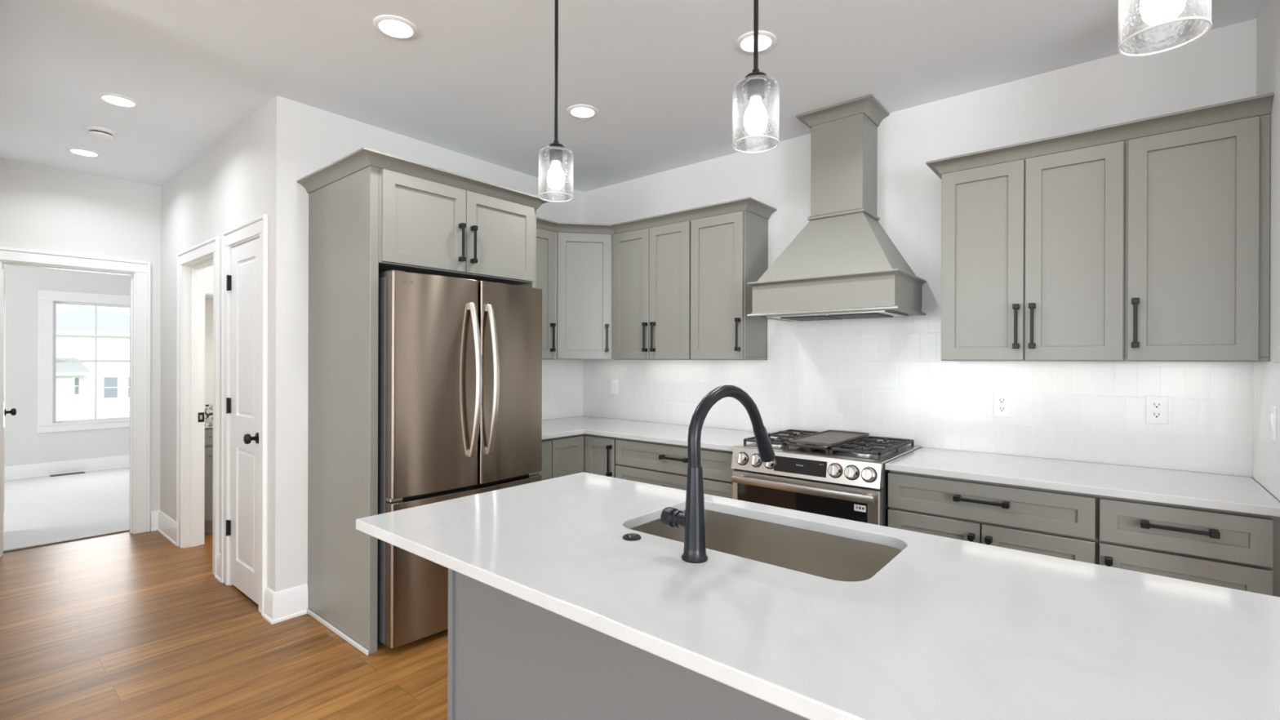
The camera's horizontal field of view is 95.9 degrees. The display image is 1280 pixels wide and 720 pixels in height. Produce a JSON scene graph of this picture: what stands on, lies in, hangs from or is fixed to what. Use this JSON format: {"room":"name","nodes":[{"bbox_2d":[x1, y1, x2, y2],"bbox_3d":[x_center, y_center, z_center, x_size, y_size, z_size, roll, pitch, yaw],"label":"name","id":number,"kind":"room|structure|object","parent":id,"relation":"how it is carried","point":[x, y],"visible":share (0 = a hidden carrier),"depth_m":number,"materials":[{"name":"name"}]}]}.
{"room":"kitchen","nodes":[
{"label":"kitchen","id":0,"kind":"room"},
{"bbox_2d":[4,264,129,466],"bbox_3d":[-6.923,-0.027,6.721,0.140,2.750,5.700,0,0,40],"label":"wall","id":1,"kind":"structure","parent":0,"point":[24,444],"depth_m":6.60,"materials":[{"name":"white paint"}]},
{"bbox_2d":[4,454,129,480],"bbox_3d":[-6.864,1.264,6.670,0.024,0.153,5.460,0,0,40],"label":"baseboard","id":2,"kind":"structure","parent":1,"relation":"attached to","point":[41,469],"depth_m":6.79,"materials":[{"name":"white wood"}]},
{"bbox_2d":[36,289,129,433],"bbox_3d":[-6.621,0.016,7.026,0.135,1.645,1.005,0,0,40],"label":"window","id":3,"kind":"structure","parent":1,"relation":"in","point":[48,300],"depth_m":6.74,"materials":[{"name":"white wood"}]},
{"bbox_2d":[0,157,213,511],"bbox_3d":[-4.122,-0.016,4.396,0.120,2.750,5.700,0,0,40],"label":"wall","id":4,"kind":"structure","parent":0,"point":[44,208],"depth_m":4.34,"materials":[{"name":"white paint"}]},
{"bbox_2d":[3,271,16,537],"bbox_3d":[-4.730,0.330,4.294,0.689,2.015,0.119,0,0,43],"label":"door","id":5,"kind":"structure","parent":4,"relation":"in","point":[13,411],"depth_m":4.45,"materials":[{"name":"white wood"}]},
{"bbox_2d":[3,528,128,552],"bbox_3d":[-4.289,1.353,4.331,0.035,0.010,0.700,0,0,40],"label":"trim","id":6,"kind":"structure","parent":4,"relation":"attached to","point":[126,530],"depth_m":4.30,"materials":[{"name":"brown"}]},
{"bbox_2d":[0,260,135,557],"bbox_3d":[-4.223,0.334,4.277,0.126,2.050,0.728,0,0,40],"label":"trim","id":7,"kind":"structure","parent":4,"relation":"attached to","point":[132,274],"depth_m":4.36,"materials":[{"name":"white wood"}]},
{"bbox_2d":[0,246,151,533],"bbox_3d":[-4.167,0.291,4.232,0.023,2.135,0.890,0,0,40],"label":"trim","id":8,"kind":"structure","parent":4,"relation":"attached to","point":[142,269],"depth_m":4.52,"materials":[{"name":"white wood"}]},
{"bbox_2d":[204,265,213,298],"bbox_3d":[-3.385,-0.854,4.917,0.335,0.670,0.760,0,0,40],"label":"upper cabinet","id":9,"kind":"object","parent":4,"relation":"attached to","point":[209,270],"visible":0.02,"depth_m":4.61,"materials":[{"name":"white"}]},
{"bbox_2d":[160,102,268,553],"bbox_3d":[-2.884,-0.012,3.908,2.410,2.750,0.120,0,0,40],"label":"wall","id":10,"kind":"structure","parent":0,"point":[225,188],"depth_m":3.93,"materials":[{"name":"white paint"}]},
{"bbox_2d":[150,510,176,546],"bbox_3d":[-3.636,1.284,4.413,0.615,0.153,0.060,0,0,40],"label":"baseboard","id":11,"kind":"structure","parent":10,"relation":"attached to","point":[160,522],"depth_m":4.49,"materials":[{"name":"white wood"}]},
{"bbox_2d":[182,253,213,548],"bbox_3d":[-2.968,0.336,3.977,0.793,2.055,0.126,0,0,40],"label":"trim","id":12,"kind":"structure","parent":10,"relation":"attached to","point":[193,375],"depth_m":4.21,"materials":[{"name":"white wood"}]},
{"bbox_2d":[176,235,220,575],"bbox_3d":[-3.013,0.293,3.922,0.955,2.140,0.023,0,0,40],"label":"trim","id":13,"kind":"structure","parent":10,"relation":"attached to","point":[212,246],"depth_m":3.72,"materials":[{"name":"white wood"}]},
{"bbox_2d":[214,552,221,582],"bbox_3d":[-2.610,1.288,3.584,0.116,0.153,0.024,0,0,40],"label":"baseboard","id":14,"kind":"structure","parent":10,"relation":"attached to","point":[217,576],"depth_m":3.59,"materials":[{"name":"white wood"}]},
{"bbox_2d":[226,237,259,604],"bbox_3d":[-2.285,0.336,3.326,0.549,2.024,0.120,0,0,40],"label":"door","id":15,"kind":"structure","parent":10,"relation":"in","point":[243,282],"depth_m":3.34,"materials":[{"name":"white wood"}]},
{"bbox_2d":[220,213,268,616],"bbox_3d":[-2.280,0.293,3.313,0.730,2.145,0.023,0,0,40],"label":"trim","id":16,"kind":"structure","parent":10,"relation":"attached to","point":[259,225],"depth_m":3.14,"materials":[{"name":"white wood"}]},
{"bbox_2d":[0,466,448,719],"bbox_3d":[-2.638,1.387,1.212,13.800,0.058,8.700,0,0,40],"label":"floor","id":17,"kind":"structure","parent":0,"point":[126,625],"depth_m":2.79,"materials":[{"name":"wood"}]},
{"bbox_2d":[49,471,85,476],"bbox_3d":[-6.706,1.337,6.759,0.105,0.008,0.290,0,0,40],"label":"floor vent","id":18,"kind":"object","parent":17,"relation":"in","point":[77,473],"visible":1,"depth_m":6.75,"materials":[{"name":"grey metal"}]},
{"bbox_2d":[204,404,213,533],"bbox_3d":[-3.231,0.869,4.989,0.490,0.985,1.088,0,0,40],"label":"vanity","id":19,"kind":"object","parent":17,"relation":"on","point":[208,517],"visible":0.06,"depth_m":4.49,"materials":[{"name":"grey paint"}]},
{"bbox_2d":[204,404,213,428],"bbox_3d":[-3.230,0.452,4.988,0.490,0.151,1.088,0,0,40],"label":"countertop","id":20,"kind":"structure","parent":19,"relation":"on","point":[209,407],"depth_m":4.84,"materials":[{"name":"stone"}]},
{"bbox_2d":[297,146,550,655],"bbox_3d":[-1.190,0.205,3.269,0.772,2.328,1.108,0,0,40],"label":"tall cabinet","id":21,"kind":"object","parent":17,"relation":"on","point":[371,212],"visible":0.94,"depth_m":2.89,"materials":[{"name":"grey paint"}]},
{"bbox_2d":[377,270,542,648],"bbox_3d":[-1.097,0.475,3.202,0.864,1.790,0.904,0,0,40],"label":"refrigerator","id":22,"kind":"object","parent":17,"relation":"on","point":[460,360],"visible":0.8,"depth_m":2.83,"materials":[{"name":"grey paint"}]},
{"bbox_2d":[537,433,618,480],"bbox_3d":[-0.466,0.930,4.026,0.924,0.884,1.095,0,0,40],"label":"base cabinet","id":23,"kind":"object","parent":17,"relation":"on","point":[562,456],"visible":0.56,"depth_m":3.73,"materials":[{"name":"grey paint"}]},
{"bbox_2d":[542,415,786,451],"bbox_3d":[-0.121,0.474,3.734,1.806,0.030,1.086,0,0,40],"label":"countertop","id":24,"kind":"structure","parent":23,"relation":"on","point":[723,439],"depth_m":3.73,"materials":[{"name":"white stone"}]},
{"bbox_2d":[447,568,809,719],"bbox_3d":[0.331,0.934,1.491,1.934,0.883,0.648,0,0,40],"label":"kitchen island","id":25,"kind":"object","parent":17,"relation":"on","point":[511,657],"visible":0.04,"depth_m":1.55,"materials":[{"name":"grey paint"}]},
{"bbox_2d":[355,471,1279,719],"bbox_3d":[0.239,0.476,1.379,1.991,0.030,0.921,0,0,40],"label":"island countertop","id":26,"kind":"structure","parent":25,"relation":"on","point":[948,628],"depth_m":1.05,"materials":[{"name":"white stone"}]},
{"bbox_2d":[622,533,640,541],"bbox_3d":[-0.021,0.457,1.493,0.048,0.008,0.048,0,0,40],"label":"switch","id":27,"kind":"object","parent":26,"relation":"on","point":[630,536],"visible":1,"depth_m":1.48,"materials":[{"name":"black metal"}]},
{"bbox_2d":[660,385,775,563],"bbox_3d":[0.218,0.262,1.490,0.116,0.399,0.410,0,0,40],"label":"faucet","id":28,"kind":"object","parent":26,"relation":"on","point":[693,519],"visible":1,"depth_m":1.33,"materials":[{"name":"black metal"}]},
{"bbox_2d":[631,510,901,581],"bbox_3d":[0.314,0.606,1.550,0.735,0.227,0.449,0,0,40],"label":"sink","id":29,"kind":"object","parent":26,"relation":"in","point":[827,556],"visible":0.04,"depth_m":1.70,"materials":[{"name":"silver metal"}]},
{"bbox_2d":[615,438,736,498],"bbox_3d":[0.370,0.933,3.611,0.892,0.884,0.665,0,0,40],"label":"base cabinet","id":30,"kind":"object","parent":17,"relation":"on","point":[663,464],"visible":0.27,"depth_m":3.40,"materials":[{"name":"grey paint"}]},
{"bbox_2d":[730,429,920,526],"bbox_3d":[0.974,0.898,3.041,0.757,0.958,0.750,0,0,40],"label":"range","id":31,"kind":"object","parent":17,"relation":"on","point":[848,480],"visible":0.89,"depth_m":2.78,"materials":[{"name":"grey metal"}]},
{"bbox_2d":[788,429,868,446],"bbox_3d":[1.012,0.411,3.065,0.225,0.014,0.540,0,0,40],"label":"griddle","id":32,"kind":"object","parent":31,"relation":"on","point":[829,437],"visible":1,"depth_m":3.04,"materials":[{"name":"grey metal"}]},
{"bbox_2d":[739,434,920,463],"bbox_3d":[1.012,0.465,3.084,0.757,0.014,0.631,0,0,40],"label":"cooktop","id":33,"kind":"object","parent":31,"relation":"in","point":[889,456],"depth_m":2.87,"materials":[{"name":"silver metal"}]},
{"bbox_2d":[888,470,1098,564],"bbox_3d":[1.591,0.937,2.598,0.748,0.884,0.665,0,0,40],"label":"base cabinet","id":34,"kind":"object","parent":17,"relation":"on","point":[1061,524],"visible":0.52,"depth_m":2.33,"materials":[{"name":"grey paint"}]},
{"bbox_2d":[884,447,1279,516],"bbox_3d":[1.774,0.481,2.450,1.216,0.030,0.643,0,0,40],"label":"countertop","id":35,"kind":"structure","parent":34,"relation":"on","point":[1241,494],"depth_m":2.29,"materials":[{"name":"white stone"}]},
{"bbox_2d":[1097,495,1279,597],"bbox_3d":[2.063,0.939,2.206,0.476,0.884,0.665,0,0,40],"label":"base cabinet","id":36,"kind":"object","parent":17,"relation":"on","point":[1231,549],"visible":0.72,"depth_m":1.97,"materials":[{"name":"grey paint"}]},
{"bbox_2d":[266,95,583,591],"bbox_3d":[-1.232,-0.006,3.917,0.120,2.750,2.245,0,0,40],"label":"wall","id":37,"kind":"structure","parent":0,"point":[304,140],"depth_m":3.09,"materials":[{"name":"white paint"}]},
{"bbox_2d":[262,583,308,624],"bbox_3d":[-1.899,1.291,3.093,0.134,0.153,0.177,0,0,40],"label":"baseboard","id":38,"kind":"structure","parent":37,"relation":"attached to","point":[289,603],"depth_m":3.05,"materials":[{"name":"white wood"}]},
{"bbox_2d":[536,227,555,359],"bbox_3d":[-0.864,-0.453,3.964,0.383,0.898,0.488,0,0,40],"label":"upper cabinet","id":39,"kind":"object","parent":37,"relation":"attached to","point":[545,239],"visible":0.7,"depth_m":4.00,"materials":[{"name":"grey paint"}]},
{"bbox_2d":[542,359,582,419],"bbox_3d":[-0.817,0.225,4.317,0.009,0.462,1.081,0,0,40],"label":"wall tile","id":40,"kind":"structure","parent":37,"relation":"attached to","point":[562,379],"depth_m":4.55,"materials":[{"name":"white tile"}]},
{"bbox_2d":[0,0,1263,191],"bbox_3d":[-2.629,-1.409,1.210,13.800,0.050,8.700,0,0,40],"label":"ceiling","id":41,"kind":"structure","parent":0,"point":[476,79],"depth_m":2.69,"materials":[{"name":"white paint"}]},
{"bbox_2d":[66,146,101,157],"bbox_3d":[-3.714,-1.385,3.854,0.172,0.008,0.172,0,0,40],"label":"recessed light","id":42,"kind":"object","parent":41,"relation":"in","point":[82,152],"visible":1,"depth_m":3.84,"materials":[{"name":"white"}]},
{"bbox_2d":[84,125,116,139],"bbox_3d":[-3.260,-1.366,3.488,0.140,0.043,0.140,0,0,40],"label":"smoke detector","id":43,"kind":"object","parent":41,"relation":"attached to","point":[98,132],"visible":1,"depth_m":3.46,"materials":[{"name":"white plastic"}]},
{"bbox_2d":[96,92,139,107],"bbox_3d":[-2.779,-1.382,3.075,0.172,0.008,0.172,0,0,40],"label":"recessed light","id":44,"kind":"object","parent":41,"relation":"in","point":[117,100],"visible":1,"depth_m":3.06,"materials":[{"name":"white"}]},
{"bbox_2d":[373,14,417,39],"bbox_3d":[-1.012,-1.375,2.392,0.172,0.008,0.172,0,0,40],"label":"recessed light","id":45,"kind":"object","parent":41,"relation":"in","point":[392,26],"visible":1,"depth_m":2.38,"materials":[{"name":"white"}]},
{"bbox_2d":[537,0,573,202],"bbox_3d":[-0.293,-0.973,2.019,0.124,0.808,0.124,0,0,40],"label":"pendant light","id":46,"kind":"object","parent":41,"relation":"hanging from","point":[555,150],"visible":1,"depth_m":2.00,"materials":[{"name":"clear glass"}]},
{"bbox_2d":[549,148,562,163],"bbox_3d":[-0.294,-0.712,2.019,0.047,0.038,0.047,0,0,40],"label":"socket","id":47,"kind":"object","parent":46,"relation":"attached to","point":[555,155],"depth_m":2.00,"materials":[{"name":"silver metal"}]},
{"bbox_2d":[567,104,598,118],"bbox_3d":[-0.318,-1.374,3.196,0.172,0.008,0.172,0,0,40],"label":"recessed light","id":48,"kind":"object","parent":41,"relation":"in","point":[580,111],"visible":1,"depth_m":3.18,"materials":[{"name":"white"}]},
{"bbox_2d":[732,0,779,153],"bbox_3d":[0.306,-0.970,1.522,0.124,0.808,0.124,0,0,40],"label":"pendant light","id":49,"kind":"object","parent":41,"relation":"hanging from","point":[755,84],"visible":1,"depth_m":1.50,"materials":[{"name":"white"}]},
{"bbox_2d":[746,80,764,101],"bbox_3d":[0.305,-0.709,1.522,0.047,0.038,0.047,0,0,40],"label":"socket","id":50,"kind":"object","parent":49,"relation":"attached to","point":[755,88],"depth_m":1.50,"materials":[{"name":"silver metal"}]},
{"bbox_2d":[735,31,776,53],"bbox_3d":[0.501,-1.370,2.494,0.172,0.008,0.172,0,0,40],"label":"recessed light","id":51,"kind":"object","parent":41,"relation":"in","point":[766,40],"visible":0.89,"depth_m":2.48,"materials":[{"name":"white"}]},
{"bbox_2d":[1117,0,1212,57],"bbox_3d":[0.920,-0.968,1.013,0.124,0.808,0.124,0,0,40],"label":"pendant light","id":52,"kind":"object","parent":41,"relation":"hanging from","point":[1156,13],"visible":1,"depth_m":1.01,"materials":[{"name":"white"}]},
{"bbox_2d":[583,17,1256,479],"bbox_3d":[2.405,0.007,2.435,7.610,2.750,0.120,0,0,40],"label":"wall","id":53,"kind":"structure","parent":0,"point":[1219,66],"depth_m":3.04,"materials":[{"name":"white paint"}]},
{"bbox_2d":[554,231,613,359],"bbox_3d":[-0.423,-0.452,4.310,0.620,0.898,0.607,0,0,40],"label":"upper cabinet","id":54,"kind":"object","parent":53,"relation":"attached to","point":[584,286],"visible":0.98,"depth_m":4.08,"materials":[{"name":"grey paint"}]},
{"bbox_2d":[536,196,776,234],"bbox_3d":[-0.002,-0.927,3.793,1.755,0.056,0.595,0,0,11],"label":"crown molding","id":55,"kind":"structure","parent":54,"relation":"attached to","point":[749,204],"depth_m":3.80,"materials":[{"name":"grey paint"}]},
{"bbox_2d":[613,220,691,359],"bbox_3d":[0.147,-0.450,4.006,0.670,0.898,0.346,0,0,40],"label":"upper cabinet","id":56,"kind":"object","parent":53,"relation":"attached to","point":[651,266],"visible":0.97,"depth_m":3.87,"materials":[{"name":"grey paint"}]},
{"bbox_2d":[690,210,768,359],"bbox_3d":[0.555,-0.448,3.668,0.390,0.898,0.346,0,0,40],"label":"upper cabinet","id":57,"kind":"object","parent":53,"relation":"attached to","point":[729,251],"visible":0.99,"depth_m":3.56,"materials":[{"name":"grey paint"}]},
{"bbox_2d":[746,94,926,321],"bbox_3d":[1.063,-0.800,3.140,0.796,1.141,0.512,0,0,40],"label":"range hood","id":58,"kind":"object","parent":53,"relation":"attached to","point":[842,264],"visible":1,"depth_m":3.08,"materials":[{"name":"grey paint"}]},
{"bbox_2d":[582,307,1252,476],"bbox_3d":[0.994,0.092,3.523,3.810,0.741,0.009,0,0,40],"label":"wall tile","id":59,"kind":"structure","parent":53,"relation":"attached to","point":[884,377],"depth_m":3.04,"materials":[{"name":"white tile"}]},
{"bbox_2d":[610,378,617,394],"bbox_3d":[-0.202,0.209,4.502,0.072,0.120,0.011,0,0,40],"label":"light switch","id":60,"kind":"object","parent":59,"relation":"attached to","point":[614,382],"visible":1,"depth_m":4.50,"materials":[{"name":"white plastic"}]},
{"bbox_2d":[993,391,1010,417],"bbox_3d":[1.789,0.221,2.851,0.074,0.120,0.008,0,0,40],"label":"outlet","id":61,"kind":"object","parent":59,"relation":"attached to","point":[1002,401],"visible":1,"depth_m":2.85,"materials":[{"name":"white plastic"}]},
{"bbox_2d":[997,396,1005,404],"bbox_3d":[1.788,0.200,2.850,0.034,0.033,0.004,0,0,40],"label":"receptacle","id":62,"kind":"object","parent":61,"relation":"attached to","point":[1001,400],"depth_m":2.85,"materials":[{"name":"white plastic"}]},
{"bbox_2d":[997,405,1005,412],"bbox_3d":[1.788,0.242,2.850,0.034,0.033,0.004,0,0,40],"label":"receptacle","id":63,"kind":"object","parent":61,"relation":"attached to","point":[1000,408],"depth_m":2.85,"materials":[{"name":"white plastic"}]},
{"bbox_2d":[1145,395,1168,424],"bbox_3d":[2.228,0.215,2.487,0.074,0.120,0.008,0,0,40],"label":"outlet","id":64,"kind":"object","parent":59,"relation":"attached to","point":[1156,406],"visible":1,"depth_m":2.48,"materials":[{"name":"white plastic"}]},
{"bbox_2d":[1151,411,1161,418],"bbox_3d":[2.226,0.236,2.486,0.034,0.033,0.004,0,0,40],"label":"receptacle","id":65,"kind":"object","parent":64,"relation":"attached to","point":[1155,415],"depth_m":2.48,"materials":[{"name":"white plastic"}]},
{"bbox_2d":[1151,401,1162,408],"bbox_3d":[2.227,0.194,2.486,0.034,0.033,0.004,0,0,40],"label":"receptacle","id":66,"kind":"object","parent":64,"relation":"attached to","point":[1155,405],"depth_m":2.48,"materials":[{"name":"white plastic"}]},
{"bbox_2d":[941,140,1125,361],"bbox_3d":[1.784,-0.443,2.647,0.675,0.898,0.346,0,0,40],"label":"upper cabinet","id":67,"kind":"object","parent":53,"relation":"attached to","point":[1033,249],"visible":1,"depth_m":2.51,"materials":[{"name":"grey paint"}]},
{"bbox_2d":[925,92,1274,179],"bbox_3d":[1.917,-0.920,2.537,1.134,0.056,0.350,0,0,40],"label":"crown molding","id":68,"kind":"structure","parent":67,"relation":"attached to","point":[1258,105],"depth_m":2.34,"materials":[{"name":"grey paint"}]},
{"bbox_2d":[1124,114,1270,362],"bbox_3d":[2.198,-0.442,2.304,0.400,0.898,0.346,0,0,40],"label":"upper cabinet","id":69,"kind":"object","parent":53,"relation":"attached to","point":[1197,199],"visible":0.97,"depth_m":2.19,"materials":[{"name":"grey paint"}]},
{"bbox_2d":[1254,0,1279,502],"bbox_3d":[3.591,0.012,0.788,3.680,2.750,0.900,0,0,40],"label":"wall","id":70,"kind":"structure","parent":0,"point":[1268,20],"depth_m":2.05,"materials":[{"name":"white paint"}]},
{"bbox_2d":[1252,361,1279,501],"bbox_3d":[2.248,0.237,2.059,0.009,0.462,0.641,0,0,40],"label":"wall tile","id":71,"kind":"structure","parent":70,"relation":"attached to","point":[1265,375],"depth_m":2.10,"materials":[{"name":"white tile"}]},
{"bbox_2d":[1268,404,1276,441],"bbox_3d":[2.173,0.216,1.984,0.011,0.120,0.072,0,0,40],"label":"light switch","id":72,"kind":"object","parent":71,"relation":"attached to","point":[1273,415],"visible":1,"depth_m":1.97,"materials":[{"name":"white plastic"}]},
{"label":"outside","id":73,"kind":"structure","parent":0,"visible":0},
{"bbox_3d":[-46.916,5.389,45.430,109.800,0.200,130.000,0,0,40],"label":"ground","id":74,"kind":"structure","parent":73,"visible":0},
{"bbox_2d":[56,306,129,420],"bbox_3d":[-46.843,0.446,49.050,12.060,9.682,18.450,0,0,40],"label":"house","id":75,"kind":"structure","parent":74,"relation":"on","point":[75,328],"depth_m":46.11,"materials":[{"name":"white"}]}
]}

